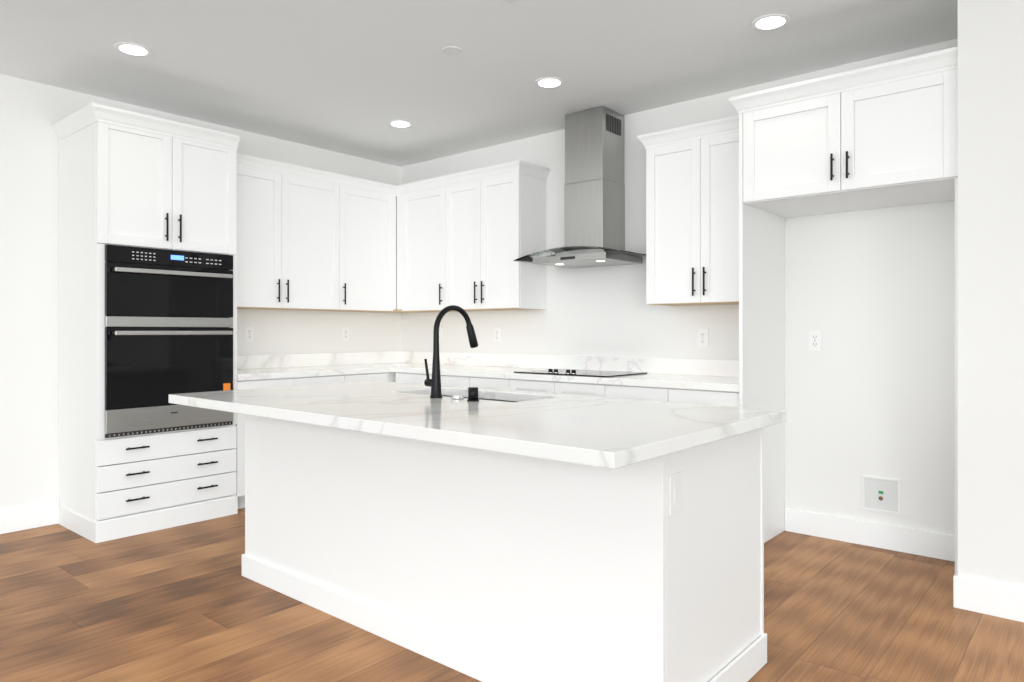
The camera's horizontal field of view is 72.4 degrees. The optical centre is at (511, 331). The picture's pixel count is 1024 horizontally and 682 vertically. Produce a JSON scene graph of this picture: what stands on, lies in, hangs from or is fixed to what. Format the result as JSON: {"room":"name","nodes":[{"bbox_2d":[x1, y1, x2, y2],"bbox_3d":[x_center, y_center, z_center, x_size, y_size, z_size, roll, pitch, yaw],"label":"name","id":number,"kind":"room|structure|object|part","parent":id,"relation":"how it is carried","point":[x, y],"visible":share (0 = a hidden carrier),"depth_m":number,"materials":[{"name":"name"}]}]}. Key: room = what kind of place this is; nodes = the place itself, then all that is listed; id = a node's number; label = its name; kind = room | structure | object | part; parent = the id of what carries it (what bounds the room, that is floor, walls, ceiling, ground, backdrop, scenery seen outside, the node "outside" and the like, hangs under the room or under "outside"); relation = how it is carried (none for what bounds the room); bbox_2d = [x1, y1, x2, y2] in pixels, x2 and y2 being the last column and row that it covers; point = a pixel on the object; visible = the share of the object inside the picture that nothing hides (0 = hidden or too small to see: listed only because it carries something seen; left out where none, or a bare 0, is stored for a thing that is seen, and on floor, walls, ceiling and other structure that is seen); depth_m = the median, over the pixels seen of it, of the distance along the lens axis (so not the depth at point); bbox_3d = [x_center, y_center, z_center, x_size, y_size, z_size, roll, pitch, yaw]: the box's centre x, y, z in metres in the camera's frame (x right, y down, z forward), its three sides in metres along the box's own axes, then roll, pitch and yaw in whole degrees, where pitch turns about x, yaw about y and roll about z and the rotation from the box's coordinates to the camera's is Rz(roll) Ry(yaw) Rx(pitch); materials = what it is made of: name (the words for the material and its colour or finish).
{"room":"kitchen","nodes":[
{"label":"kitchen","id":0,"kind":"room"},
{"bbox_2d":[0,74,400,533],"bbox_3d":[-3.667,-0.164,3.494,0.134,2.730,8.000,0,0,40],"label":"wall","id":1,"kind":"structure","parent":0,"point":[31,113],"depth_m":4.32,"materials":[{"name":"white paint"}]},
{"bbox_2d":[245,327,253,341],"bbox_3d":[-2.010,0.023,5.356,0.008,0.116,0.072,0,0,40],"label":"outlet","id":2,"kind":"object","parent":1,"relation":"attached to","point":[249,334],"visible":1,"depth_m":5.35,"materials":[{"name":"white plastic"}]},
{"bbox_2d":[235,157,346,308],"bbox_3d":[-1.816,-0.694,5.334,0.328,1.010,1.085,0,0,40],"label":"upper cabinet","id":3,"kind":"object","parent":1,"relation":"attached to","point":[310,239],"depth_m":5.26,"materials":[{"name":"white wood"}]},
{"bbox_2d":[342,327,348,340],"bbox_3d":[-1.435,0.023,6.033,0.008,0.116,0.072,0,0,40],"label":"outlet","id":4,"kind":"object","parent":1,"relation":"attached to","point":[345,333],"visible":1,"depth_m":6.03,"materials":[{"name":"white plastic"}]},
{"bbox_2d":[335,181,386,312],"bbox_3d":[-1.333,-0.694,5.903,0.328,1.010,0.647,0,0,40],"label":"upper cabinet","id":5,"kind":"object","parent":1,"relation":"attached to","point":[366,204],"depth_m":5.81,"materials":[{"name":"white wood"}]},
{"bbox_2d":[0,0,957,166],"bbox_3d":[-0.585,-1.579,0.955,8.120,0.100,8.120,0,0,40],"label":"ceiling","id":6,"kind":"structure","parent":0,"point":[351,77],"depth_m":3.88,"materials":[{"name":"white paint"}]},
{"bbox_2d":[114,42,151,55],"bbox_3d":[-2.050,-1.525,3.787,0.184,0.007,0.184,0,0,40],"label":"recessed light","id":7,"kind":"object","parent":6,"relation":"in","point":[132,49],"visible":1,"depth_m":3.78,"materials":[{"name":"white"}]},
{"bbox_2d":[388,120,412,127],"bbox_3d":[-0.819,-1.525,5.143,0.184,0.007,0.184,0,0,40],"label":"recessed light","id":8,"kind":"object","parent":6,"relation":"in","point":[400,123],"visible":0.98,"depth_m":5.12,"materials":[{"name":"white"}]},
{"bbox_2d":[441,46,462,55],"bbox_3d":[-0.327,-1.526,3.807,0.120,0.006,0.120,0,0,40],"label":"cover plate","id":9,"kind":"object","parent":6,"relation":"attached to","point":[451,50],"visible":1,"depth_m":3.79,"materials":[{"name":"white plastic"}]},
{"bbox_2d":[505,0,518,3],"bbox_3d":[0.001,-1.526,3.173,0.116,0.006,0.116,0,0,40],"label":"cover plate","id":10,"kind":"object","parent":6,"relation":"attached to","point":[510,1],"visible":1,"depth_m":3.23,"materials":[{"name":"white plastic"}]},
{"bbox_2d":[534,77,563,87],"bbox_3d":[0.229,-1.525,4.292,0.184,0.007,0.184,0,0,40],"label":"recessed light","id":11,"kind":"object","parent":6,"relation":"in","point":[549,82],"visible":1,"depth_m":4.28,"materials":[{"name":"white"}]},
{"bbox_2d":[751,13,789,30],"bbox_3d":[1.276,-1.525,3.454,0.184,0.007,0.184,0,0,40],"label":"recessed light","id":12,"kind":"object","parent":6,"relation":"in","point":[770,22],"visible":1,"depth_m":3.44,"materials":[{"name":"white"}]},
{"bbox_2d":[0,508,1023,681],"bbox_3d":[-0.585,1.251,0.955,8.120,0.100,8.120,0,0,40],"label":"floor","id":13,"kind":"structure","parent":0,"point":[187,603],"depth_m":2.89,"materials":[{"name":"brown wood"}]},
{"bbox_2d":[52,103,239,542],"bbox_3d":[-2.324,-0.042,4.473,0.670,2.485,0.880,0,0,40],"label":"tall cabinet","id":14,"kind":"object","parent":13,"relation":"on","point":[130,178],"visible":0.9,"depth_m":4.22,"materials":[{"name":"white wood"}]},
{"bbox_2d":[105,244,232,437],"bbox_3d":[-2.287,0.056,4.467,0.678,1.106,0.762,0,0,40],"label":"wall oven","id":15,"kind":"object","parent":14,"relation":"in","point":[168,319],"visible":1,"depth_m":4.23,"materials":[{"name":"black glass"}]},
{"bbox_2d":[235,377,302,508],"bbox_3d":[-1.897,0.764,5.014,0.618,0.874,0.493,0,0,40],"label":"base cabinet","id":16,"kind":"object","parent":13,"relation":"on","point":[281,382],"depth_m":4.67,"materials":[{"name":"white wood"}]},
{"bbox_2d":[237,351,388,380],"bbox_3d":[-1.635,0.254,5.313,0.633,0.145,1.290,0,0,40],"label":"countertop","id":17,"kind":"structure","parent":16,"relation":"on","point":[273,366],"depth_m":5.51,"materials":[{"name":"stone"}]},
{"bbox_2d":[303,374,354,384],"bbox_3d":[-1.638,0.764,5.320,0.618,0.874,0.551,0,0,40],"label":"base cabinet","id":18,"kind":"object","parent":13,"relation":"on","point":[314,380],"depth_m":5.17,"materials":[{"name":"white wood"}]},
{"bbox_2d":[355,372,390,381],"bbox_3d":[-1.383,0.764,5.620,0.618,0.874,0.477,0,0,40],"label":"base cabinet","id":19,"kind":"object","parent":13,"relation":"on","point":[386,376],"depth_m":5.50,"materials":[{"name":"white wood"}]},
{"bbox_2d":[391,372,431,383],"bbox_3d":[-0.552,0.764,5.688,0.520,0.874,0.617,0,0,40],"label":"base cabinet","id":20,"kind":"object","parent":13,"relation":"on","point":[414,378],"depth_m":5.51,"materials":[{"name":"white wood"}]},
{"bbox_2d":[441,375,474,386],"bbox_3d":[-0.255,0.764,5.436,0.500,0.874,0.617,0,0,40],"label":"base cabinet","id":21,"kind":"object","parent":13,"relation":"on","point":[446,380],"depth_m":5.16,"materials":[{"name":"white wood"}]},
{"bbox_2d":[475,377,514,390],"bbox_3d":[0.035,0.764,5.190,0.499,0.874,0.617,0,0,40],"label":"base cabinet","id":22,"kind":"object","parent":13,"relation":"on","point":[480,382],"depth_m":4.91,"materials":[{"name":"white wood"}]},
{"bbox_2d":[242,414,766,681],"bbox_3d":[-0.196,0.764,2.996,2.304,0.874,0.793,0,0,40],"label":"kitchen island","id":23,"kind":"object","parent":13,"relation":"on","point":[484,565],"visible":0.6,"depth_m":2.38,"materials":[{"name":"white wood"}]},
{"bbox_2d":[169,381,785,468],"bbox_3d":[-0.284,0.278,2.861,2.370,0.096,1.165,0,0,40],"label":"island countertop","id":24,"kind":"structure","parent":23,"relation":"on","point":[609,433],"depth_m":2.38,"materials":[{"name":"stone"}]},
{"bbox_2d":[424,305,477,397],"bbox_3d":[-0.271,0.085,3.122,0.100,0.402,0.284,0,0,40],"label":"faucet","id":25,"kind":"object","parent":24,"relation":"on","point":[434,383],"visible":1,"depth_m":3.02,"materials":[{"name":"black metal"}]},
{"bbox_2d":[451,395,463,398],"bbox_3d":[-0.231,0.278,2.970,0.054,0.014,0.054,0,0,40],"label":"cover","id":26,"kind":"object","parent":24,"relation":"on","point":[457,397],"visible":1,"depth_m":2.95,"materials":[{"name":"silver metal"}]},
{"bbox_3d":[-0.160,0.258,2.877,0.050,0.055,0.050,0,0,40],"label":"sink button","id":27,"kind":"part","parent":24,"relation":"part of","materials":[{"name":"black metal"}]},
{"bbox_2d":[442,395,515,401],"bbox_3d":[-0.175,0.433,3.198,0.810,0.212,0.380,0,0,40],"label":"sink","id":28,"kind":"object","parent":24,"relation":"in","point":[486,399],"visible":0.04,"depth_m":3.36,"materials":[{"name":"grey metal"}]},
{"bbox_3d":[-0.202,1.149,2.988,2.304,0.105,0.773,0,0,40],"label":"baseboard","id":29,"kind":"part","parent":23,"relation":"part of","materials":[{"name":"white wood"}]},
{"bbox_2d":[669,471,681,515],"bbox_3d":[0.473,0.466,2.015,0.008,0.116,0.072,0,0,40],"label":"outlet","id":30,"kind":"object","parent":23,"relation":"attached to","point":[675,493],"visible":1,"depth_m":2.00,"materials":[{"name":"white plastic"}]},
{"bbox_2d":[515,379,562,393],"bbox_3d":[0.329,0.764,4.941,0.510,0.874,0.617,0,0,40],"label":"base cabinet","id":31,"kind":"object","parent":13,"relation":"on","point":[553,387],"depth_m":4.66,"materials":[{"name":"white wood"}]},
{"bbox_2d":[563,382,614,397],"bbox_3d":[0.626,0.764,4.688,0.510,0.874,0.617,0,0,40],"label":"base cabinet","id":32,"kind":"object","parent":13,"relation":"on","point":[569,388],"depth_m":4.41,"materials":[{"name":"white wood"}]},
{"bbox_2d":[615,385,678,402],"bbox_3d":[0.938,0.764,4.423,0.550,0.874,0.617,0,0,40],"label":"base cabinet","id":33,"kind":"object","parent":13,"relation":"on","point":[621,391],"depth_m":4.13,"materials":[{"name":"white wood"}]},
{"bbox_2d":[389,351,738,391],"bbox_3d":[0.087,0.254,5.124,3.501,0.145,0.651,0,0,40],"label":"countertop","id":34,"kind":"structure","parent":33,"relation":"on","point":[708,374],"depth_m":4.90,"materials":[{"name":"stone"}]},
{"bbox_2d":[514,369,646,376],"bbox_3d":[0.464,0.269,4.800,0.760,0.033,0.510,0,0,40],"label":"cooktop","id":35,"kind":"object","parent":34,"relation":"in","point":[592,373],"visible":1,"depth_m":4.69,"materials":[{"name":"black glass"}]},
{"bbox_2d":[679,389,738,406],"bbox_3d":[1.244,0.764,4.163,0.494,0.874,0.617,0,0,40],"label":"base cabinet","id":36,"kind":"object","parent":13,"relation":"on","point":[710,397],"depth_m":3.88,"materials":[{"name":"white wood"}]},
{"bbox_2d":[729,47,957,572],"bbox_3d":[1.778,-0.024,3.664,1.043,2.450,0.688,0,0,40],"label":"surround","id":37,"kind":"object","parent":13,"relation":"on","point":[882,135],"visible":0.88,"depth_m":3.53,"materials":[{"name":"white wood"}]},
{"bbox_2d":[401,39,957,534],"bbox_3d":[2.005,-0.164,4.003,8.120,2.730,0.120,0,0,40],"label":"wall","id":38,"kind":"structure","parent":0,"point":[869,387],"depth_m":4.08,"materials":[{"name":"white paint"}]},
{"bbox_2d":[399,181,470,312],"bbox_3d":[-0.659,-0.694,5.948,0.681,1.010,0.360,0,0,40],"label":"upper cabinet","id":39,"kind":"object","parent":38,"relation":"attached to","point":[424,210],"depth_m":5.82,"materials":[{"name":"white wood"}]},
{"bbox_2d":[439,328,441,340],"bbox_3d":[-0.643,0.026,6.169,0.072,0.116,0.008,0,0,40],"label":"outlet","id":40,"kind":"object","parent":38,"relation":"attached to","point":[440,334],"visible":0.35,"depth_m":6.15,"materials":[{"name":"white plastic"}]},
{"bbox_2d":[494,328,500,341],"bbox_3d":[-0.122,0.029,5.726,0.072,0.116,0.008,0,0,40],"label":"outlet","id":41,"kind":"object","parent":38,"relation":"attached to","point":[497,334],"visible":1,"depth_m":5.72,"materials":[{"name":"white plastic"}]},
{"bbox_2d":[451,165,546,308],"bbox_3d":[-0.162,-0.694,5.547,0.834,1.010,0.328,0,0,40],"label":"upper cabinet","id":42,"kind":"object","parent":38,"relation":"attached to","point":[498,218],"depth_m":5.33,"materials":[{"name":"white wood"}]},
{"bbox_2d":[514,106,645,268],"bbox_3d":[0.516,-0.999,4.861,0.900,1.057,0.498,0,0,40],"label":"range hood","id":43,"kind":"object","parent":38,"relation":"attached to","point":[594,210],"visible":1,"depth_m":4.82,"materials":[{"name":"metal"}]},
{"bbox_2d":[637,115,738,305],"bbox_3d":[1.215,-0.710,4.351,0.780,1.078,0.368,0,0,40],"label":"upper cabinet","id":44,"kind":"object","parent":38,"relation":"attached to","point":[692,214],"visible":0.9,"depth_m":4.26,"materials":[{"name":"white wood"}]},
{"bbox_2d":[698,329,707,346],"bbox_3d":[1.245,0.043,4.564,0.072,0.116,0.008,0,0,40],"label":"outlet","id":45,"kind":"object","parent":38,"relation":"attached to","point":[702,337],"visible":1,"depth_m":4.56,"materials":[{"name":"white plastic"}]},
{"bbox_2d":[809,331,821,350],"bbox_3d":[1.780,0.055,4.110,0.072,0.116,0.008,0,0,40],"label":"outlet","id":46,"kind":"object","parent":38,"relation":"attached to","point":[815,340],"visible":1,"depth_m":4.11,"materials":[{"name":"white plastic"}]},
{"bbox_2d":[785,508,954,561],"bbox_3d":[2.012,1.133,3.909,0.959,0.135,0.014,0,0,40],"label":"baseboard","id":47,"kind":"structure","parent":38,"relation":"attached to","point":[908,540],"depth_m":3.90,"materials":[{"name":"white wood"}]},
{"bbox_2d":[862,475,900,514],"bbox_3d":[2.048,0.906,3.884,0.194,0.194,0.006,0,0,40],"label":"outlet box","id":48,"kind":"object","parent":38,"relation":"attached to","point":[881,494],"visible":1,"depth_m":3.88,"materials":[{"name":"white plastic"}]},
{"bbox_2d":[958,0,1023,588],"bbox_3d":[3.501,-0.164,2.188,3.490,2.730,0.710,0,0,40],"label":"wall","id":49,"kind":"structure","parent":0,"point":[990,291],"depth_m":2.97,"materials":[{"name":"white paint"}]},
{"bbox_2d":[953,573,1023,621],"bbox_3d":[3.277,1.133,1.936,3.504,0.135,0.064,0,0,40],"label":"baseboard","id":50,"kind":"object","parent":49,"relation":"attached to","point":[994,599],"visible":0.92,"depth_m":2.96,"materials":[{"name":"white wood"}]}
]}

